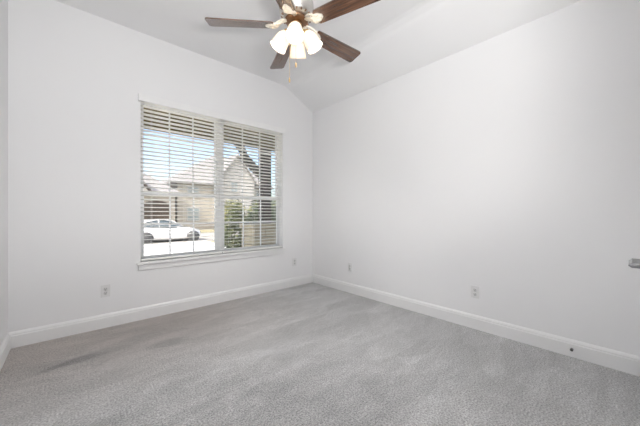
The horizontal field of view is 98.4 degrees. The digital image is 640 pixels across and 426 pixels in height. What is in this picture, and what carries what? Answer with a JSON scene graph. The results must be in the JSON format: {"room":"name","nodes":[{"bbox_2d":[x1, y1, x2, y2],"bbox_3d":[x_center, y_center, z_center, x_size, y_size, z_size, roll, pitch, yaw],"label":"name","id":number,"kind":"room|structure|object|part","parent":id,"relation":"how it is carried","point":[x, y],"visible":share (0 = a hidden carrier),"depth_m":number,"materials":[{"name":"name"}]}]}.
{"room":"empty bedroom","nodes":[
{"label":"empty bedroom","id":0,"kind":"room"},
{"bbox_2d":[0,0,7,346],"bbox_3d":[-0.862,-0.383,0.272,0.140,2.965,5.435,0,0,-42],"label":"wall","id":1,"kind":"structure","parent":0,"point":[3,3],"depth_m":2.09,"materials":[{"name":"paint"}]},
{"bbox_2d":[0,333,10,370],"bbox_3d":[-0.803,1.035,0.324,0.016,0.130,5.155,0,0,-42],"label":"baseboard","id":2,"kind":"structure","parent":1,"relation":"attached to","point":[5,347],"depth_m":2.06,"materials":[{"name":"white wood"}]},
{"bbox_2d":[8,0,312,332],"bbox_3d":[-1.369,-0.383,3.372,3.243,2.965,0.140,0,0,-42],"label":"wall","id":3,"kind":"structure","parent":0,"point":[76,77],"depth_m":2.63,"materials":[{"name":"paint"}]},
{"bbox_2d":[101,284,109,297],"bbox_3d":[-2.060,0.748,2.653,0.072,0.116,0.008,0,0,-42],"label":"wall outlet","id":4,"kind":"object","parent":3,"relation":"attached to","point":[105,289],"visible":1,"depth_m":2.65,"materials":[{"name":"white plastic"}]},
{"bbox_2d":[9,274,312,348],"bbox_3d":[-1.317,1.035,3.314,3.243,0.130,0.016,0,0,-42],"label":"baseboard","id":5,"kind":"structure","parent":3,"relation":"attached to","point":[29,336],"depth_m":2.82,"materials":[{"name":"white wood"}]},
{"bbox_2d":[141,103,218,260],"bbox_3d":[-1.609,-0.354,3.214,0.850,1.728,0.055,0,0,-42],"label":"window","id":6,"kind":"structure","parent":3,"relation":"in","point":[216,214],"depth_m":3.22,"materials":[{"name":"white plastic"}]},
{"bbox_3d":[-1.618,-0.697,3.224,0.806,0.999,0.022,0,0,-42],"label":"sash","id":7,"kind":"part","parent":6,"relation":"part of","materials":[{"name":"white plastic"}]},
{"bbox_3d":[-1.602,0.128,3.206,0.806,0.721,0.022,0,0,-42],"label":"sash","id":8,"kind":"part","parent":6,"relation":"part of","materials":[{"name":"white plastic"}]},
{"bbox_2d":[141,101,221,260],"bbox_3d":[-1.548,-0.359,3.157,0.856,1.714,0.072,0,0,-42],"label":"window blind","id":9,"kind":"object","parent":6,"relation":"attached to","point":[144,102],"visible":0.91,"depth_m":3.11,"materials":[{"name":"white plastic"}]},
{"bbox_3d":[-1.554,0.489,3.164,0.856,0.018,0.050,0,0,-42],"label":"rail","id":10,"kind":"part","parent":9,"relation":"part of","materials":[{"name":"white plastic"}]},
{"bbox_3d":[-1.245,-0.663,3.399,0.014,1.046,0.003,0,0,-42],"label":"pull cord","id":11,"kind":"part","parent":9,"relation":"part of","materials":[{"name":"white plastic"}]},
{"bbox_2d":[138,250,283,270],"bbox_3d":[-1.192,0.562,3.428,1.797,0.060,0.014,0,0,-42],"label":"trim","id":12,"kind":"structure","parent":3,"relation":"attached to","point":[249,255],"depth_m":3.26,"materials":[{"name":"white wood"}]},
{"bbox_2d":[138,93,284,133],"bbox_3d":[-1.183,-1.185,3.418,1.797,0.073,0.040,0,0,-42],"label":"blind valance","id":13,"kind":"object","parent":3,"relation":"attached to","point":[141,97],"visible":1,"depth_m":3.25,"materials":[{"name":"white plastic"}]},
{"bbox_2d":[137,247,285,264],"bbox_3d":[-1.214,0.520,3.453,1.827,0.023,0.117,0,0,-42],"label":"window sill","id":14,"kind":"structure","parent":3,"relation":"attached to","point":[279,248],"depth_m":3.28,"materials":[{"name":"white wood"}]},
{"bbox_2d":[219,121,220,250],"bbox_3d":[-1.281,-0.354,3.506,0.030,1.728,0.059,0,0,-42],"label":"trim","id":15,"kind":"structure","parent":3,"relation":"attached to","point":[219,121],"depth_m":3.49,"materials":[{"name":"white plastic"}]},
{"bbox_2d":[221,121,279,252],"bbox_3d":[-0.944,-0.354,3.810,0.878,1.728,0.055,0,0,-42],"label":"window","id":16,"kind":"structure","parent":3,"relation":"in","point":[222,179],"depth_m":3.82,"materials":[{"name":"white plastic"}]},
{"bbox_3d":[-0.953,-0.697,3.820,0.834,0.999,0.022,0,0,-42],"label":"sash","id":17,"kind":"part","parent":16,"relation":"part of","materials":[{"name":"white plastic"}]},
{"bbox_3d":[-0.937,0.128,3.803,0.834,0.721,0.022,0,0,-42],"label":"sash","id":18,"kind":"part","parent":16,"relation":"part of","materials":[{"name":"white plastic"}]},
{"bbox_2d":[221,119,281,252],"bbox_3d":[-0.894,-0.359,3.743,0.884,1.714,0.072,0,0,-42],"label":"window blind","id":19,"kind":"object","parent":16,"relation":"attached to","point":[279,135],"visible":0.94,"depth_m":3.71,"materials":[{"name":"white plastic"}]},
{"bbox_3d":[-0.900,0.489,3.750,0.884,0.018,0.050,0,0,-42],"label":"rail","id":20,"kind":"part","parent":19,"relation":"part of","materials":[{"name":"white plastic"}]},
{"bbox_2d":[293,258,296,265],"bbox_3d":[-0.382,0.738,4.157,0.072,0.116,0.008,0,0,-42],"label":"wall outlet","id":21,"kind":"object","parent":3,"relation":"attached to","point":[294,259],"visible":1,"depth_m":4.16,"materials":[{"name":"white plastic"}]},
{"bbox_2d":[55,0,580,111],"bbox_3d":[0.398,-1.754,1.401,3.523,0.462,5.435,0,0,-42],"label":"ceiling","id":22,"kind":"structure","parent":0,"point":[394,39],"depth_m":2.74,"materials":[{"name":"paint"}]},
{"bbox_2d":[205,0,379,82],"bbox_3d":[-0.143,-1.421,2.114,1.237,0.888,1.286,0,0,-42],"label":"ceiling fan","id":23,"kind":"object","parent":22,"relation":"hanging from","point":[297,15],"visible":1,"depth_m":2.04,"materials":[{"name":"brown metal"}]},
{"bbox_3d":[-0.592,-1.415,2.061,0.490,0.008,0.140,0,14,-4],"label":"blade","id":24,"kind":"part","parent":23,"relation":"part of","materials":[{"name":"brown wood"}]},
{"bbox_3d":[-0.308,-1.297,2.090,0.144,0.162,0.140,0,0,-42],"label":"lamp shade","id":25,"kind":"part","parent":23,"relation":"part of","materials":[{"name":"white glass"}]},
{"bbox_3d":[-0.334,-1.415,2.474,0.140,0.008,0.490,-15,6,-21],"label":"blade","id":26,"kind":"part","parent":23,"relation":"part of","materials":[{"name":"brown wood"}]},
{"bbox_3d":[-0.279,-1.415,1.687,0.140,0.008,0.490,14,3,14],"label":"blade","id":27,"kind":"part","parent":23,"relation":"part of","materials":[{"name":"brown wood"}]},
{"bbox_3d":[-0.228,-1.207,2.070,0.004,0.396,0.004,0,0,-12],"label":"pull chain","id":28,"kind":"part","parent":23,"relation":"part of","materials":[{"name":"gold metal"}]},
{"bbox_3d":[-0.179,-1.297,1.960,0.140,0.162,0.144,0,0,-42],"label":"lamp shade","id":29,"kind":"part","parent":23,"relation":"part of","materials":[{"name":"white glass"}]},
{"bbox_3d":[-0.178,-1.335,1.994,0.053,0.063,0.053,0,0,-42],"label":"bulb","id":30,"kind":"part","parent":23,"relation":"part of","materials":[{"name":"white glass"}]},
{"bbox_3d":[-0.178,-1.297,2.220,0.140,0.162,0.144,0,0,-42],"label":"lamp shade","id":31,"kind":"part","parent":23,"relation":"part of","materials":[{"name":"white glass"}]},
{"bbox_3d":[-0.048,-1.297,2.089,0.144,0.162,0.140,0,0,-42],"label":"lamp shade","id":32,"kind":"part","parent":23,"relation":"part of","materials":[{"name":"white glass"}]},
{"bbox_3d":[0.140,-1.415,2.356,0.490,0.008,0.140,0,-14,-40],"label":"blade","id":33,"kind":"part","parent":23,"relation":"part of","materials":[{"name":"brown wood"}]},
{"bbox_3d":[0.174,-1.415,1.870,0.490,0.008,0.140,0,-14,32],"label":"blade","id":34,"kind":"part","parent":23,"relation":"part of","materials":[{"name":"brown wood"}]},
{"bbox_2d":[0,282,639,425],"bbox_3d":[0.398,1.150,1.401,3.523,0.100,5.435,0,0,-42],"label":"floor","id":35,"kind":"structure","parent":0,"point":[309,354],"depth_m":1.90,"materials":[{"name":"grey carpet"}]},
{"bbox_2d":[313,0,639,375],"bbox_3d":[1.080,-0.250,3.174,0.140,2.700,3.705,0,0,-42],"label":"wall","id":36,"kind":"structure","parent":0,"point":[506,165],"depth_m":2.43,"materials":[{"name":"paint"}]},
{"bbox_2d":[348,263,351,271],"bbox_3d":[0.413,0.745,3.808,0.008,0.116,0.072,0,0,-42],"label":"wall outlet","id":37,"kind":"object","parent":36,"relation":"attached to","point":[349,264],"visible":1,"depth_m":3.80,"materials":[{"name":"white plastic"}]},
{"bbox_2d":[471,285,478,298],"bbox_3d":[1.473,0.750,2.624,0.008,0.116,0.072,0,0,-42],"label":"wall outlet","id":38,"kind":"object","parent":36,"relation":"attached to","point":[474,289],"visible":1,"depth_m":2.62,"materials":[{"name":"white plastic"}]},
{"bbox_2d":[313,274,638,375],"bbox_3d":[1.016,1.035,3.129,0.016,0.130,3.405,0,0,-42],"label":"baseboard","id":39,"kind":"structure","parent":36,"relation":"attached to","point":[613,359],"depth_m":2.42,"materials":[{"name":"white wood"}]},
{"bbox_2d":[628,258,639,268],"bbox_3d":[1.364,0.071,1.145,0.760,2.033,0.114,0,0,-42],"label":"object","id":40,"kind":"structure","parent":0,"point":[633,263],"depth_m":0.96,"materials":[{"name":"silver metal"}]},
{"label":"outside","id":41,"kind":"structure","parent":0,"visible":0},
{"bbox_2d":[200,229,239,243],"bbox_3d":[-30.043,1.960,55.993,150.000,0.280,116.505,0,0,-42],"label":"ground","id":42,"kind":"structure","parent":41,"point":[207,230],"depth_m":27.15,"materials":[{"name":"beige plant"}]},
{"bbox_2d":[144,173,178,220],"bbox_3d":[-22.409,-2.000,26.949,13.500,7.600,10.850,0,0,-42],"label":"house","id":43,"kind":"structure","parent":42,"relation":"on","point":[146,177],"depth_m":26.91,"materials":[{"name":"beige brick"}]},
{"bbox_2d":[161,154,273,228],"bbox_3d":[-14.369,-3.000,36.707,12.500,9.600,13.050,0,0,-42],"label":"house","id":44,"kind":"structure","parent":42,"relation":"on","point":[196,207],"depth_m":31.57,"materials":[{"name":"beige paint"}]},
{"bbox_3d":[-13.984,-2.300,30.435,1.100,1.000,0.035,0,0,-42],"label":"pane","id":45,"kind":"part","parent":44,"relation":"part of","materials":[{"name":"grey glass"}]},
{"bbox_3d":[-13.984,0.100,30.435,1.200,1.400,0.035,0,0,-42],"label":"pane","id":46,"kind":"part","parent":44,"relation":"part of","materials":[{"name":"grey glass"}]},
{"bbox_2d":[224,199,245,219],"bbox_3d":[-9.442,0.180,30.023,2.799,3.292,2.610,0,0,-42],"label":"shrub","id":47,"kind":"object","parent":42,"relation":"on","point":[232,203],"visible":0.24,"depth_m":29.42,"materials":[{"name":"green plant"}]},
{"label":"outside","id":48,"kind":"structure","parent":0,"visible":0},
{"bbox_2d":[144,241,225,255],"bbox_3d":[-6.543,1.850,9.847,9.400,0.100,13.000,0,0,-42],"label":"driveway","id":49,"kind":"structure","parent":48,"point":[155,247],"depth_m":14.40,"materials":[{"name":"concrete"}]},
{"bbox_3d":[-1.509,1.843,8.350,6.100,0.115,3.950,0,0,-42],"label":"planting bed","id":50,"kind":"object","parent":49,"relation":"on","visible":0},
{"bbox_2d":[224,199,248,248],"bbox_3d":[-1.992,0.696,6.493,0.772,2.255,0.781,0,0,5],"label":"shrub","id":51,"kind":"object","parent":50,"relation":"on","point":[235,226],"visible":0.35,"depth_m":6.33,"materials":[{"name":"green plant"}]},
{"bbox_2d":[238,195,275,229],"bbox_3d":[-1.779,0.570,9.138,1.965,2.514,1.999,0,0,10],"label":"shrub","id":52,"kind":"object","parent":50,"relation":"on","point":[252,217],"visible":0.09,"depth_m":8.73,"materials":[{"name":"green plant"}]},
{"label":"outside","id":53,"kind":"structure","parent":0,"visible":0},
{"bbox_2d":[144,105,274,151],"bbox_3d":[-0.972,-1.520,4.980,8.000,0.440,1.714,0,0,-42],"label":"porch roof","id":54,"kind":"structure","parent":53,"point":[146,105],"depth_m":4.63,"materials":[{"name":"brown wood"}]},
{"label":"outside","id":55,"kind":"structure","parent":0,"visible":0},
{"bbox_3d":[-1.040,1.625,4.906,11.000,0.550,1.705,0,0,-42],"label":"porch slab","id":56,"kind":"object","parent":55,"visible":0},
{"bbox_2d":[234,144,275,246],"bbox_3d":[-1.203,0.023,5.515,1.050,2.646,0.600,0,0,-42],"label":"porch post","id":57,"kind":"object","parent":56,"relation":"on","point":[266,227],"visible":0.34,"depth_m":5.42,"materials":[{"name":"brown wood"}]},
{"bbox_3d":[-1.118,-0.545,5.592,0.200,1.510,0.170,0,0,-42],"label":"post","id":58,"kind":"part","parent":57,"relation":"part of","materials":[{"name":"brown wood"}]},
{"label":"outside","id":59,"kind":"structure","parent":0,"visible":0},
{"bbox_2d":[144,232,237,244],"bbox_3d":[-3.414,1.850,26.282,130.000,0.100,7.300,0,0,-42],"label":"street","id":60,"kind":"structure","parent":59,"point":[209,235],"depth_m":18.07,"materials":[{"name":"concrete"}]},
{"bbox_2d":[144,220,200,242],"bbox_3d":[-9.829,1.107,17.377,4.136,1.471,2.049,0,0,-42],"label":"car","id":61,"kind":"object","parent":60,"relation":"on","point":[159,234],"visible":0.65,"depth_m":16.76,"materials":[{"name":"white paint"}]},
{"bbox_3d":[-10.077,0.638,17.154,2.620,0.534,1.585,0,0,-42],"label":"roof panel","id":62,"kind":"part","parent":61,"relation":"part of","materials":[{"name":"white paint"}]}
]}

